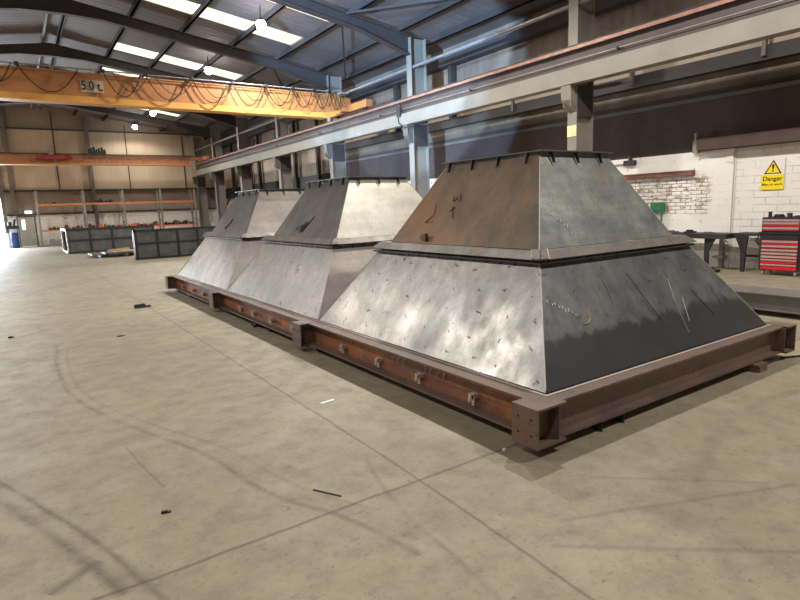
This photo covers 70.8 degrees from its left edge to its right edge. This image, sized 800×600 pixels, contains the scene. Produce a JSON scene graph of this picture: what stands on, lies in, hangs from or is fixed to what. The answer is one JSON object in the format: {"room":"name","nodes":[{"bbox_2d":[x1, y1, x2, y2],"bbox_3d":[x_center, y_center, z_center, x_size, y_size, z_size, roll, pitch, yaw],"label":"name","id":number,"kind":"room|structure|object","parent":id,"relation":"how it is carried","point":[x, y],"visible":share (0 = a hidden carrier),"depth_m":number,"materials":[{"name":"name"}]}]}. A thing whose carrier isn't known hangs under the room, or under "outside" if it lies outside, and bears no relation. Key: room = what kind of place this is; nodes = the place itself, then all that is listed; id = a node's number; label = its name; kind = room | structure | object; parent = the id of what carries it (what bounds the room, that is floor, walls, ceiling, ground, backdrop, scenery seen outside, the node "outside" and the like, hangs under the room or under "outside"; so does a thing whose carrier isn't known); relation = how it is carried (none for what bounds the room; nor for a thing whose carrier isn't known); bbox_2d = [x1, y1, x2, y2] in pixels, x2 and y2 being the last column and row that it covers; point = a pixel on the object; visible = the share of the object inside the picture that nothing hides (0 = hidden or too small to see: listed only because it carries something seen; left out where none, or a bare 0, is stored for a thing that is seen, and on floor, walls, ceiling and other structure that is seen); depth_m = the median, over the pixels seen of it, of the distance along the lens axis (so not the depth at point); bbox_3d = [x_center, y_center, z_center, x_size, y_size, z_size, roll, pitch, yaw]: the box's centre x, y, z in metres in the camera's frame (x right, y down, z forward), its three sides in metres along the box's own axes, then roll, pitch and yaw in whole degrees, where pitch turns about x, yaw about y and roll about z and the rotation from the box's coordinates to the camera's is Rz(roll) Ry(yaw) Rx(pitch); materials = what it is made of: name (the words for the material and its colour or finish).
{"room":"metal fabrication workshop","nodes":[
{"label":"metal fabrication workshop","id":0,"kind":"room"},
{"bbox_2d":[0,105,217,246],"bbox_3d":[-22.203,-7.703,35.139,21.900,8.520,0.310,-8,11,-33],"label":"wall","id":1,"kind":"structure","parent":0,"point":[24,177],"depth_m":36.43,"materials":[{"name":"metal"}]},
{"bbox_2d":[0,172,9,245],"bbox_3d":[-23.907,-7.125,33.628,0.200,8.004,0.160,-8,11,-33],"label":"trim","id":2,"kind":"structure","parent":1,"relation":"attached to","point":[2,199],"depth_m":33.82,"materials":[{"name":"grey metal"}]},
{"bbox_2d":[0,110,16,214],"bbox_3d":[-23.508,-8.191,33.753,0.200,6.136,0.160,-8,11,-33],"label":"trim","id":3,"kind":"structure","parent":1,"relation":"attached to","point":[2,127],"depth_m":33.75,"materials":[{"name":"grey metal"}]},
{"bbox_2d":[16,216,38,246],"bbox_3d":[-23.040,-4.246,34.860,0.960,1.860,0.120,-8,11,-33],"label":"door","id":4,"kind":"structure","parent":1,"relation":"in","point":[27,228],"depth_m":34.85,"materials":[{"name":"paint"}]},
{"bbox_2d":[49,111,60,189],"bbox_3d":[-21.546,-9.299,35.159,0.060,4.812,0.050,-8,11,-33],"label":"trim","id":5,"kind":"structure","parent":1,"relation":"attached to","point":[49,111],"depth_m":35.09,"materials":[{"name":"metal"}]},
{"bbox_2d":[82,116,99,225],"bbox_3d":[-19.852,-7.715,36.332,0.200,7.975,0.160,-8,11,-33],"label":"trim","id":6,"kind":"structure","parent":1,"relation":"attached to","point":[84,117],"depth_m":36.23,"materials":[{"name":"grey metal"}]},
{"bbox_2d":[5,127,195,135],"bbox_3d":[-18.668,-11.005,36.855,13.360,0.080,0.120,-8,11,-33],"label":"trim","id":7,"kind":"structure","parent":1,"relation":"attached to","point":[5,127],"depth_m":36.15,"materials":[{"name":"metal"}]},
{"bbox_2d":[0,153,211,157],"bbox_3d":[-18.611,-9.506,37.105,13.360,0.100,0.120,-8,11,-33],"label":"trim","id":8,"kind":"structure","parent":1,"relation":"attached to","point":[0,153],"depth_m":35.79,"materials":[{"name":"metal"}]},
{"bbox_2d":[3,188,214,191],"bbox_3d":[-18.528,-7.338,37.466,13.360,0.120,0.120,-8,11,-33],"label":"trim","id":9,"kind":"structure","parent":1,"relation":"attached to","point":[65,190],"depth_m":36.77,"materials":[{"name":"metal"}]},
{"bbox_2d":[7,208,216,215],"bbox_3d":[-18.475,-5.928,37.700,13.360,0.090,0.120,-8,11,-33],"label":"trim","id":10,"kind":"structure","parent":1,"relation":"attached to","point":[193,208],"depth_m":37.00,"materials":[{"name":"metal"}]},
{"bbox_2d":[123,125,130,188],"bbox_3d":[-18.148,-9.491,37.468,0.060,4.176,0.050,-8,11,-33],"label":"trim","id":11,"kind":"structure","parent":1,"relation":"attached to","point":[123,125],"depth_m":37.38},
{"bbox_2d":[181,136,186,187],"bbox_3d":[-15.165,-9.659,39.494,0.060,3.618,0.050,-8,11,-33],"label":"trim","id":12,"kind":"structure","parent":1,"relation":"attached to","point":[181,136],"depth_m":39.54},
{"bbox_2d":[0,0,566,137],"bbox_3d":[-8.465,-8.238,14.403,22.500,1.812,49.600,-8,11,-33],"label":"ceiling","id":13,"kind":"structure","parent":0,"point":[16,27],"depth_m":19.97,"materials":[{"name":"metal"}]},
{"bbox_2d":[40,15,65,108],"bbox_3d":[-8.229,-8.962,14.451,0.080,0.180,48.980,-8,11,-33],"label":"purlin","id":14,"kind":"structure","parent":13,"relation":"attached to","point":[62,19],"depth_m":20.89,"materials":[{"name":"metal"}]},
{"bbox_2d":[73,0,141,115],"bbox_3d":[-6.790,-8.911,15.447,0.080,0.180,48.980,-8,11,-33],"label":"purlin","id":15,"kind":"structure","parent":13,"relation":"attached to","point":[136,3],"depth_m":20.50,"materials":[{"name":"metal"}]},
{"bbox_2d":[102,67,137,76],"bbox_3d":[-12.828,-10.391,25.638,1.550,0.260,0.700,-8,11,-33],"label":"window","id":16,"kind":"structure","parent":13,"relation":"attached to","point":[105,68],"depth_m":25.81,"materials":[{"name":"white"}]},
{"bbox_2d":[114,42,156,58],"bbox_3d":[-10.577,-9.932,22.363,1.550,0.260,1.100,-8,11,-33],"label":"window","id":17,"kind":"structure","parent":13,"relation":"attached to","point":[119,46],"depth_m":22.42,"materials":[{"name":"white"}]},
{"bbox_2d":[102,0,213,120],"bbox_3d":[-5.435,-8.862,16.385,0.080,0.180,48.980,-8,11,-33],"label":"purlin","id":18,"kind":"structure","parent":13,"relation":"attached to","point":[205,3],"depth_m":19.07,"materials":[{"name":"metal"}]},
{"bbox_2d":[154,110,178,116],"bbox_3d":[-13.937,-11.092,33.297,1.620,0.271,0.850,-8,11,-33],"label":"window","id":19,"kind":"structure","parent":13,"relation":"attached to","point":[157,111],"depth_m":33.41,"materials":[{"name":"white"}]},
{"bbox_2d":[146,0,198,13],"bbox_3d":[-7.130,-9.228,17.349,1.550,0.260,1.050,-8,11,-33],"label":"window","id":20,"kind":"structure","parent":13,"relation":"attached to","point":[185,6],"depth_m":17.58,"materials":[{"name":"white"}]},
{"bbox_2d":[159,55,201,69],"bbox_3d":[-9.184,-9.882,23.328,1.640,0.274,1.100,-8,11,-33],"label":"window","id":21,"kind":"structure","parent":13,"relation":"attached to","point":[168,59],"depth_m":23.40,"materials":[{"name":"white"}]},
{"bbox_2d":[132,4,285,125],"bbox_3d":[-4.004,-8.811,17.376,0.080,0.180,48.980,-8,11,-33],"label":"purlin","id":22,"kind":"structure","parent":13,"relation":"attached to","point":[278,7],"depth_m":19.50,"materials":[{"name":"metal"}]},
{"bbox_2d":[205,56,212,73],"bbox_3d":[-7.585,-9.274,22.264,0.300,0.665,0.300,-8,11,-33],"label":"lamp","id":23,"kind":"object","parent":13,"relation":"hanging from","point":[208,69],"visible":1,"depth_m":22.20,"materials":[{"name":"metal"}]},
{"bbox_2d":[203,67,241,79],"bbox_3d":[-7.762,-9.831,24.312,1.620,0.271,1.100,-8,11,-33],"label":"window","id":24,"kind":"structure","parent":13,"relation":"attached to","point":[216,71],"depth_m":24.45,"materials":[{"name":"white"}]},
{"bbox_2d":[199,7,252,29],"bbox_3d":[-5.737,-9.178,18.313,1.640,0.274,1.050,-8,11,-33],"label":"window","id":25,"kind":"structure","parent":13,"relation":"attached to","point":[211,14],"depth_m":18.37,"materials":[{"name":"white"}]},
{"bbox_2d":[256,5,265,29],"bbox_3d":[-4.220,-8.546,17.032,0.300,0.694,0.300,-8,11,-33],"label":"lamp","id":26,"kind":"object","parent":13,"relation":"hanging from","point":[260,24],"visible":1,"depth_m":16.97,"materials":[{"name":"metal"}]},
{"bbox_2d":[159,0,377,131],"bbox_3d":[-2.591,-8.761,18.354,0.080,0.180,48.980,-8,11,-33],"label":"purlin","id":27,"kind":"structure","parent":13,"relation":"attached to","point":[365,3],"depth_m":19.61,"materials":[{"name":"metal"}]},
{"bbox_2d":[253,26,301,44],"bbox_3d":[-4.315,-9.128,19.298,1.620,0.271,1.050,-8,11,-33],"label":"window","id":28,"kind":"structure","parent":13,"relation":"attached to","point":[278,35],"depth_m":19.40,"materials":[{"name":"white"}]},
{"bbox_2d":[185,0,465,135],"bbox_3d":[-1.202,-8.711,19.316,0.080,0.180,48.980,-8,11,-33],"label":"purlin","id":29,"kind":"structure","parent":13,"relation":"attached to","point":[448,4],"depth_m":18.88,"materials":[{"name":"metal"}]},
{"bbox_2d":[203,0,534,139],"bbox_3d":[-0.162,-8.674,20.035,0.080,0.180,48.980,-8,11,-33],"label":"purlin","id":30,"kind":"structure","parent":13,"relation":"attached to","point":[515,4],"depth_m":17.61,"materials":[{"name":"metal"}]},
{"bbox_2d":[0,240,799,599],"bbox_3d":[-13.152,-1.591,22.924,22.500,0.200,67.300,-8,11,-33],"label":"floor","id":31,"kind":"structure","parent":0,"point":[208,417],"depth_m":3.43,"materials":[{"name":"concrete"}]},
{"bbox_2d":[6,233,11,248],"bbox_3d":[-23.194,-3.511,33.403,0.180,0.900,0.180,-8,11,-33],"label":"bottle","id":32,"kind":"object","parent":31,"relation":"on","point":[8,234],"visible":1,"depth_m":33.34,"materials":[{"name":"white plastic"}]},
{"bbox_2d":[7,219,17,232],"bbox_3d":[-23.360,-4.018,34.012,0.560,1.713,0.300,-8,11,-33],"label":"machine","id":33,"kind":"object","parent":31,"relation":"on","point":[9,224],"visible":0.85,"depth_m":33.84,"materials":[{"name":"metal"}]},
{"bbox_2d":[10,233,19,247],"bbox_3d":[-22.938,-3.554,33.573,0.420,0.910,0.420,-8,11,-33],"label":"drum","id":34,"kind":"object","parent":31,"relation":"on","point":[14,236],"visible":0.98,"depth_m":33.43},
{"bbox_2d":[50,237,63,245],"bbox_3d":[-21.089,-3.626,34.834,0.900,0.500,0.600,-8,11,-33],"label":"bin","id":35,"kind":"object","parent":31,"relation":"on","point":[53,242],"visible":0.64,"depth_m":34.51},
{"bbox_2d":[60,225,153,253],"bbox_3d":[-14.683,-3.110,28.316,3.820,1.140,3.200,-8,11,-33],"label":"box","id":36,"kind":"object","parent":31,"relation":"on","point":[95,239],"visible":0.77,"depth_m":26.80,"materials":[{"name":"metal"}]},
{"bbox_2d":[34,189,197,246],"bbox_3d":[-18.046,-5.448,36.547,9.240,3.300,1.140,-8,11,-33],"label":"storage rack","id":37,"kind":"object","parent":31,"relation":"on","point":[83,203],"visible":0.7,"depth_m":36.21,"materials":[{"name":"metal"}]},
{"bbox_2d":[134,303,150,308],"bbox_3d":[-4.577,0.099,9.999,0.260,0.066,0.080,-10,12,-39],"label":"angle offcut","id":38,"kind":"object","parent":31,"relation":"on","point":[142,305],"visible":1,"depth_m":9.95,"materials":[{"name":"metal"}]},
{"bbox_2d":[161,510,170,513],"bbox_3d":[-1.276,1.154,3.072,0.050,0.013,0.018,-5,10,-16],"label":"chip","id":39,"kind":"object","parent":31,"relation":"on","point":[162,511],"visible":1,"depth_m":3.06,"materials":[{"name":"metal"}]},
{"bbox_2d":[131,226,237,259],"bbox_3d":[-8.011,-2.331,22.231,4.590,1.100,0.350,-8,11,-33],"label":"box","id":40,"kind":"object","parent":31,"relation":"on","point":[168,242],"visible":0.69,"depth_m":21.50,"materials":[{"name":"metal"}]},
{"bbox_2d":[192,138,209,226],"bbox_3d":[-14.098,-7.925,39.769,0.922,6.828,0.400,-8,11,-33],"label":"steel column","id":41,"kind":"structure","parent":31,"relation":"on","point":[199,181],"depth_m":39.80,"materials":[{"name":"metal"}]},
{"bbox_2d":[210,129,226,221],"bbox_3d":[-11.678,-7.431,36.249,0.922,6.828,0.400,-8,11,-33],"label":"steel column","id":42,"kind":"structure","parent":31,"relation":"on","point":[218,177],"depth_m":36.16,"materials":[{"name":"metal"}]},
{"bbox_2d":[0,101,210,137],"bbox_3d":[-19.437,-10.116,30.539,17.980,1.980,0.220,-8,11,-33],"label":"rafter","id":43,"kind":"object","parent":42,"relation":"on","point":[203,131],"visible":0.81,"depth_m":33.24,"materials":[{"name":"metal"}]},
{"bbox_2d":[229,144,235,199],"bbox_3d":[-11.278,-7.448,38.354,0.180,6.140,0.180,-8,11,-33],"label":"wall post","id":44,"kind":"object","parent":31,"relation":"on","point":[230,145],"visible":0.5,"depth_m":38.13,"materials":[{"name":"metal"}]},
{"bbox_2d":[227,181,238,204],"bbox_3d":[-11.810,-6.952,38.973,0.080,2.271,4.336,-8,11,-33],"label":"brace","id":45,"kind":"object","parent":44,"relation":"attached to","point":[237,181],"visible":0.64,"depth_m":38.13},
{"bbox_2d":[235,117,252,190],"bbox_3d":[-8.865,-6.857,32.155,0.922,6.828,0.400,-8,11,-33],"label":"steel column","id":46,"kind":"structure","parent":31,"relation":"on","point":[244,172],"depth_m":31.89,"materials":[{"name":"metal"}]},
{"bbox_2d":[180,111,236,127],"bbox_3d":[-16.624,-9.542,26.446,17.980,1.980,0.220,-8,11,-33],"label":"rafter","id":47,"kind":"object","parent":46,"relation":"on","point":[230,120],"visible":0.28,"depth_m":31.01,"materials":[{"name":"metal"}]},
{"bbox_2d":[251,322,261,327],"bbox_3d":[-2.015,0.341,7.971,0.160,0.062,0.112,-8,11,-33],"label":"block","id":48,"kind":"object","parent":31,"relation":"on","point":[254,325],"visible":0.64,"depth_m":7.92,"materials":[{"name":"metal"}]},
{"bbox_2d":[255,135,262,188],"bbox_3d":[-8.464,-6.873,34.260,0.180,6.140,0.180,-8,11,-33],"label":"wall post","id":49,"kind":"object","parent":31,"relation":"on","point":[256,136],"visible":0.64,"depth_m":34.04,"materials":[{"name":"metal"}]},
{"bbox_2d":[273,117,292,188],"bbox_3d":[-5.686,-6.208,27.530,0.922,6.828,0.400,-8,11,-33],"label":"steel column","id":50,"kind":"structure","parent":31,"relation":"on","point":[282,163],"depth_m":27.36,"materials":[{"name":"metal"}]},
{"bbox_2d":[0,43,215,83],"bbox_3d":[-13.445,-8.893,21.820,17.980,1.980,0.220,-8,11,-33],"label":"rafter","id":51,"kind":"object","parent":50,"relation":"on","point":[30,49],"visible":0.67,"depth_m":22.22,"materials":[{"name":"metal"}]},
{"bbox_2d":[291,122,298,187],"bbox_3d":[-5.482,-6.265,29.921,0.180,6.140,0.180,-8,11,-33],"label":"wall post","id":52,"kind":"object","parent":31,"relation":"on","point":[293,128],"visible":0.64,"depth_m":29.71,"materials":[{"name":"metal"}]},
{"bbox_2d":[313,119,321,180],"bbox_3d":[-3.963,-5.955,27.711,0.180,6.140,0.180,-8,11,-33],"label":"wall post","id":53,"kind":"object","parent":31,"relation":"on","point":[316,122],"visible":0.29,"depth_m":27.51,"materials":[{"name":"metal"}]},
{"bbox_2d":[313,489,341,496],"bbox_3d":[-0.416,1.101,3.215,0.190,0.006,0.008,3,11,26],"label":"steel sliver","id":54,"kind":"object","parent":31,"relation":"on","point":[313,489],"visible":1,"depth_m":3.21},
{"bbox_2d":[323,75,345,178],"bbox_3d":[-2.619,-5.582,23.068,0.922,6.828,0.400,-8,11,-33],"label":"steel column","id":55,"kind":"structure","parent":31,"relation":"on","point":[335,152],"depth_m":22.88,"materials":[{"name":"metal"}]},
{"bbox_2d":[0,0,327,89],"bbox_3d":[-10.378,-8.267,17.359,17.980,1.980,0.220,-8,11,-33],"label":"rafter","id":56,"kind":"object","parent":55,"relation":"on","point":[71,8],"visible":0.99,"depth_m":18.77,"materials":[{"name":"metal"}]},
{"bbox_2d":[273,69,284,89],"bbox_3d":[-5.080,-9.250,24.161,0.060,0.528,5.846,-3,9,-3],"label":"brace","id":57,"kind":"object","parent":56,"relation":"attached to","point":[277,76],"visible":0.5,"depth_m":23.39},
{"bbox_2d":[402,37,429,197],"bbox_3d":[0.560,-4.933,18.443,0.922,6.828,0.400,-8,11,-33],"label":"steel column","id":58,"kind":"structure","parent":31,"relation":"on","point":[416,137],"depth_m":18.25,"materials":[{"name":"metal"}]},
{"bbox_2d":[269,0,409,55],"bbox_3d":[-7.199,-7.618,12.733,17.980,1.980,0.220,-8,11,-33],"label":"rafter","id":59,"kind":"object","parent":58,"relation":"on","point":[396,40],"visible":1,"depth_m":16.66,"materials":[{"name":"metal"}]},
{"bbox_2d":[341,26,345,79],"bbox_3d":[-1.957,-8.612,19.617,0.060,0.528,6.105,-3,9,-4],"label":"brace","id":60,"kind":"object","parent":59,"relation":"attached to","point":[341,26],"visible":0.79,"depth_m":19.41,"materials":[{"name":"metal"}]},
{"bbox_2d":[346,0,444,14],"bbox_3d":[1.363,-7.934,14.787,6.632,0.528,0.060,3,11,29],"label":"brace","id":61,"kind":"object","parent":59,"relation":"attached to","point":[423,1],"visible":1,"depth_m":15.60,"materials":[{"name":"metal"}]},
{"bbox_2d":[561,0,594,150],"bbox_3d":[4.172,-4.196,13.187,0.922,6.828,0.400,-8,11,-33],"label":"steel column","id":62,"kind":"structure","parent":31,"relation":"on","point":[577,100],"depth_m":12.99,"materials":[{"name":"metal"}]},
{"bbox_2d":[192,0,591,151],"bbox_3d":[-0.829,-7.662,19.701,0.100,0.100,48.950,-8,11,-33],"label":"tube","id":63,"kind":"object","parent":62,"relation":"attached to","point":[564,8],"visible":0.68,"depth_m":16.02,"materials":[{"name":"metal"}]},
{"bbox_2d":[194,0,799,175],"bbox_3d":[-0.619,-6.158,19.232,0.298,0.947,47.600,-8,11,-33],"label":"beam","id":64,"kind":"structure","parent":62,"relation":"on","point":[717,25],"depth_m":12.65,"materials":[{"name":"beige metal"}]},
{"bbox_2d":[0,147,209,165],"bbox_3d":[-19.938,-8.226,32.231,17.370,1.145,2.100,-8,11,-33],"label":"crane","id":65,"kind":"object","parent":64,"relation":"on","point":[96,157],"visible":1,"depth_m":33.39,"materials":[{"name":"metal"}]},
{"bbox_2d":[0,61,371,119],"bbox_3d":[-8.916,-6.132,16.159,17.370,1.025,2.700,-8,11,-33],"label":"crane","id":66,"kind":"object","parent":64,"relation":"on","point":[17,84],"visible":1,"depth_m":17.02,"materials":[{"name":"metal"}]},
{"bbox_2d":[589,413,624,431],"bbox_3d":[1.427,0.848,4.099,0.260,0.075,0.290,-8,11,-33],"label":"steel packer","id":67,"kind":"object","parent":31,"relation":"on","point":[621,418],"visible":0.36,"depth_m":3.97,"materials":[{"name":"metal"}]},
{"bbox_2d":[165,275,796,450],"bbox_3d":[-0.579,-0.012,8.713,3.623,0.265,10.380,-8,11,-33],"label":"base frame","id":68,"kind":"object","parent":67,"relation":"on","point":[537,420],"visible":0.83,"depth_m":4.57,"materials":[{"name":"metal"}]},
{"bbox_2d":[178,188,310,289],"bbox_3d":[-2.546,-1.371,11.409,3.130,1.677,3.370,-8,11,-33],"label":"hopper","id":69,"kind":"object","parent":68,"relation":"on","point":[221,257],"visible":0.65,"depth_m":10.51,"materials":[{"name":"silver metal"}]},
{"bbox_2d":[228,176,422,319],"bbox_3d":[-0.633,-0.986,8.624,3.130,1.689,3.370,-8,11,-33],"label":"hopper","id":70,"kind":"object","parent":68,"relation":"on","point":[343,218],"visible":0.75,"depth_m":7.73,"materials":[{"name":"silver metal"}]},
{"bbox_2d":[320,149,765,393],"bbox_3d":[1.280,-0.602,5.840,3.130,1.701,3.370,-8,11,-33],"label":"hopper","id":71,"kind":"object","parent":68,"relation":"on","point":[520,268],"visible":1,"depth_m":4.88,"materials":[{"name":"silver metal"}]},
{"bbox_2d":[671,232,734,264],"bbox_3d":[5.962,-1.195,13.183,0.550,0.780,3.450,-8,11,-33],"label":"workbench","id":72,"kind":"object","parent":31,"relation":"on","point":[709,239],"visible":0.26,"depth_m":11.96,"materials":[{"name":"metal"}]},
{"bbox_2d":[684,230,696,232],"bbox_3d":[6.410,-1.519,12.437,0.250,0.070,0.160,-8,11,-33],"label":"steel offcut","id":73,"kind":"object","parent":72,"relation":"on","point":[686,231],"visible":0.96,"depth_m":12.38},
{"bbox_2d":[734,232,758,271],"bbox_3d":[7.281,-0.993,11.638,0.480,0.790,0.550,-8,11,-33],"label":"workbench","id":74,"kind":"object","parent":31,"relation":"on","point":[742,238],"visible":0.79,"depth_m":11.58,"materials":[{"name":"metal"}]},
{"bbox_2d":[740,361,768,372],"bbox_3d":[3.209,0.596,5.221,0.180,0.070,0.300,-8,11,-33],"label":"steel packer","id":75,"kind":"object","parent":31,"relation":"on","point":[760,366],"visible":0.39,"depth_m":5.11,"materials":[{"name":"metal"}]},
{"bbox_2d":[728,284,799,314],"bbox_3d":[5.201,0.063,7.309,0.620,0.285,3.700,-8,11,-33],"label":"girder","id":76,"kind":"object","parent":31,"relation":"on","point":[757,298],"visible":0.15,"depth_m":7.41,"materials":[{"name":"metal"}]},
{"bbox_2d":[756,214,799,276],"bbox_3d":[7.429,-1.075,10.928,0.478,1.174,0.820,-8,11,-33],"label":"tool chest","id":77,"kind":"object","parent":31,"relation":"on","point":[779,246],"depth_m":10.77,"materials":[{"name":"red metal"}]},
{"bbox_2d":[759,232,799,234],"bbox_3d":[7.444,-1.303,10.870,0.460,0.040,0.760,-8,11,-33],"label":"countertop","id":78,"kind":"structure","parent":77,"relation":"on","point":[795,233],"depth_m":10.73,"materials":[{"name":"metal"}]},
{"bbox_2d":[768,355,799,362],"bbox_3d":[4.392,0.522,5.531,2.084,0.020,0.223,-5,10,-14],"label":"power cable","id":79,"kind":"object","parent":31,"relation":"on","point":[792,356],"visible":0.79,"depth_m":5.44,"materials":[{"name":"rubber"}]},
{"bbox_3d":[-12.204,-1.821,23.177,0.300,0.100,1.100,-8,11,-33],"label":"bearer","id":80,"kind":"object","parent":31,"relation":"on","visible":0},
{"bbox_2d":[88,252,133,255],"bbox_3d":[-12.011,-1.989,23.713,1.850,0.040,1.600,-8,11,-33],"label":"sheet","id":81,"kind":"object","parent":80,"relation":"on","point":[97,253],"visible":0.43,"depth_m":23.06,"materials":[{"name":"metal"}]},
{"bbox_2d":[101,251,133,253],"bbox_3d":[-11.478,-2.034,23.585,1.700,0.050,1.200,-8,11,-33],"label":"sheet","id":82,"kind":"object","parent":81,"relation":"on","point":[105,252],"visible":0.5,"depth_m":22.95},
{"bbox_2d":[113,249,133,251],"bbox_3d":[-11.465,-2.060,23.468,0.800,0.040,0.800,-8,11,-33],"label":"sheet","id":83,"kind":"object","parent":82,"relation":"on","point":[126,249],"visible":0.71,"depth_m":23.21,"materials":[{"name":"brown wood"}]},
{"bbox_2d":[107,247,129,251],"bbox_3d":[-11.653,-2.094,23.334,0.080,0.080,1.530,-1,9,4],"label":"plank","id":84,"kind":"object","parent":83,"relation":"on","point":[125,248],"visible":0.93,"depth_m":23.24,"materials":[{"name":"brown wood"}]},
{"bbox_2d":[221,0,799,208],"bbox_3d":[0.777,-5.438,21.331,0.300,6.860,49.300,-8,11,-33],"label":"wall","id":85,"kind":"structure","parent":0,"point":[643,11],"depth_m":16.00,"materials":[{"name":"metal"}]},
{"bbox_2d":[226,173,330,198],"bbox_3d":[-8.007,-6.703,33.866,0.100,0.700,18.000,-8,11,-33],"label":"trim","id":86,"kind":"structure","parent":85,"relation":"attached to","point":[275,184],"depth_m":32.24,"materials":[{"name":"metal"}]},
{"bbox_2d":[221,0,641,147],"bbox_3d":[0.450,-8.188,20.525,0.350,0.270,48.980,-8,11,-33],"label":"beam","id":87,"kind":"structure","parent":85,"relation":"attached to","point":[559,21],"depth_m":17.22,"materials":[{"name":"metal"}]},
{"bbox_2d":[511,100,514,110],"bbox_3d":[3.333,-5.861,16.615,0.075,0.550,0.080,-8,11,-33],"label":"bracket","id":88,"kind":"object","parent":85,"relation":"attached to","point":[512,101],"visible":0.64,"depth_m":16.61,"materials":[{"name":"grey metal"}]},
{"bbox_2d":[345,37,799,150],"bbox_3d":[5.669,-5.231,13.545,0.240,0.280,31.000,-8,11,-33],"label":"trim","id":89,"kind":"structure","parent":85,"relation":"attached to","point":[791,47],"depth_m":13.24,"materials":[{"name":"metal"}]},
{"bbox_2d":[393,85,400,130],"bbox_3d":[-0.109,-7.354,21.613,0.180,1.670,0.180,-8,11,-33],"label":"wall post","id":90,"kind":"object","parent":89,"relation":"on","point":[396,88],"visible":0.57,"depth_m":21.46,"materials":[{"name":"metal"}]},
{"bbox_2d":[448,65,455,118],"bbox_3d":[1.748,-6.975,18.912,0.180,1.670,0.180,-8,11,-33],"label":"wall post","id":91,"kind":"object","parent":89,"relation":"on","point":[451,69],"visible":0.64,"depth_m":18.76,"materials":[{"name":"metal"}]},
{"bbox_2d":[351,31,799,139],"bbox_3d":[6.015,-5.391,12.845,0.036,0.036,29.500,-8,11,-33],"label":"pipe","id":92,"kind":"object","parent":91,"relation":"attached to","point":[798,31],"visible":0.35,"depth_m":13.16,"materials":[{"name":"metal"}]},
{"bbox_2d":[346,79,799,162],"bbox_3d":[5.768,-4.606,13.701,0.060,0.090,31.000,-8,11,-33],"label":"trim","id":93,"kind":"structure","parent":85,"relation":"attached to","point":[794,82],"depth_m":13.69,"materials":[{"name":"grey metal"}]},
{"bbox_2d":[346,73,799,180],"bbox_3d":[5.934,-4.155,13.878,0.300,1.290,31.000,-8,11,-33],"label":"wall panel","id":94,"kind":"object","parent":85,"relation":"attached to","point":[670,130],"visible":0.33,"depth_m":13.56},
{"bbox_2d":[696,127,799,150],"bbox_3d":[10.531,-2.626,6.778,0.300,0.240,13.850,-8,11,-33],"label":"beam","id":95,"kind":"structure","parent":94,"relation":"attached to","point":[790,134],"depth_m":11.47,"materials":[{"name":"metal"}]},
{"bbox_2d":[594,71,633,89],"bbox_3d":[5.054,-5.301,13.283,1.097,0.689,0.100,-5,10,-17],"label":"bracket","id":96,"kind":"object","parent":85,"relation":"attached to","point":[630,80],"visible":0.82,"depth_m":13.31,"materials":[{"name":"grey metal"}]},
{"bbox_2d":[761,39,767,56],"bbox_3d":[7.159,-5.080,11.048,0.075,0.550,0.080,-8,11,-33],"label":"bracket","id":97,"kind":"object","parent":85,"relation":"attached to","point":[764,46],"visible":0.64,"depth_m":11.04,"materials":[{"name":"grey metal"}]},
{"bbox_2d":[408,142,799,268],"bbox_3d":[5.982,-2.259,14.177,0.360,2.550,31.000,-8,11,-33],"label":"wall","id":98,"kind":"structure","parent":0,"point":[702,201],"depth_m":12.33,"materials":[{"name":"white brick"}]},
{"bbox_2d":[615,155,636,165],"bbox_3d":[5.595,-3.471,14.077,0.110,0.240,0.650,-8,11,-33],"label":"valve","id":99,"kind":"object","parent":98,"relation":"attached to","point":[630,162],"visible":0.94,"depth_m":13.89,"materials":[{"name":"metal"}]},
{"bbox_2d":[650,202,664,221],"bbox_3d":[6.170,-2.058,13.504,0.120,0.560,0.320,-8,11,-33],"label":"switch box","id":100,"kind":"object","parent":98,"relation":"attached to","point":[656,207],"visible":0.79,"depth_m":13.40,"materials":[{"name":"green paint"}]},
{"bbox_2d":[623,170,694,179],"bbox_3d":[5.609,-3.069,14.101,0.140,0.120,3.520,-8,11,-33],"label":"lintel","id":101,"kind":"object","parent":98,"relation":"attached to","point":[685,172],"visible":0.46,"depth_m":13.28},
{"bbox_2d":[692,133,699,152],"bbox_3d":[6.594,-3.488,12.520,0.110,0.430,0.120,-8,11,-33],"label":"bracket","id":102,"kind":"object","parent":98,"relation":"attached to","point":[696,134],"visible":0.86,"depth_m":12.50,"materials":[{"name":"metal"}]},
{"bbox_2d":[712,239,727,267],"bbox_3d":[7.019,-1.055,12.341,0.235,0.700,0.210,-8,11,-33],"label":"bracket","id":103,"kind":"object","parent":98,"relation":"attached to","point":[721,256],"visible":0.82,"depth_m":12.35,"materials":[{"name":"metal"}]},
{"bbox_2d":[726,153,733,162],"bbox_3d":[7.067,-3.042,12.046,0.040,0.190,0.130,-8,11,-33],"label":"box","id":104,"kind":"object","parent":98,"relation":"attached to","point":[730,156],"visible":1,"depth_m":12.03,"materials":[{"name":"plastic"}]},
{"bbox_2d":[729,150,736,267],"bbox_3d":[7.195,-1.946,12.172,0.026,2.500,0.026,-4,10,-11],"label":"conduit","id":105,"kind":"object","parent":98,"relation":"attached to","point":[736,150],"visible":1,"depth_m":12.15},
{"bbox_2d":[761,158,785,189],"bbox_3d":[7.580,-2.555,11.447,0.016,0.610,0.420,-8,11,-33],"label":"sign","id":106,"kind":"object","parent":98,"relation":"attached to","point":[773,170],"visible":1,"depth_m":11.44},
{"bbox_3d":[-3.587,-6.881,7.477,17.980,1.980,0.220,-8,11,-33],"label":"rafter","id":107,"kind":"object","parent":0,"visible":0},
{"bbox_2d":[30,13,47,109],"bbox_3d":[-8.650,-8.879,14.173,0.060,0.220,48.980,-8,11,-33],"label":"purlin","id":108,"kind":"structure","parent":107,"relation":"on","point":[45,15],"depth_m":20.47,"materials":[{"name":"metal"}]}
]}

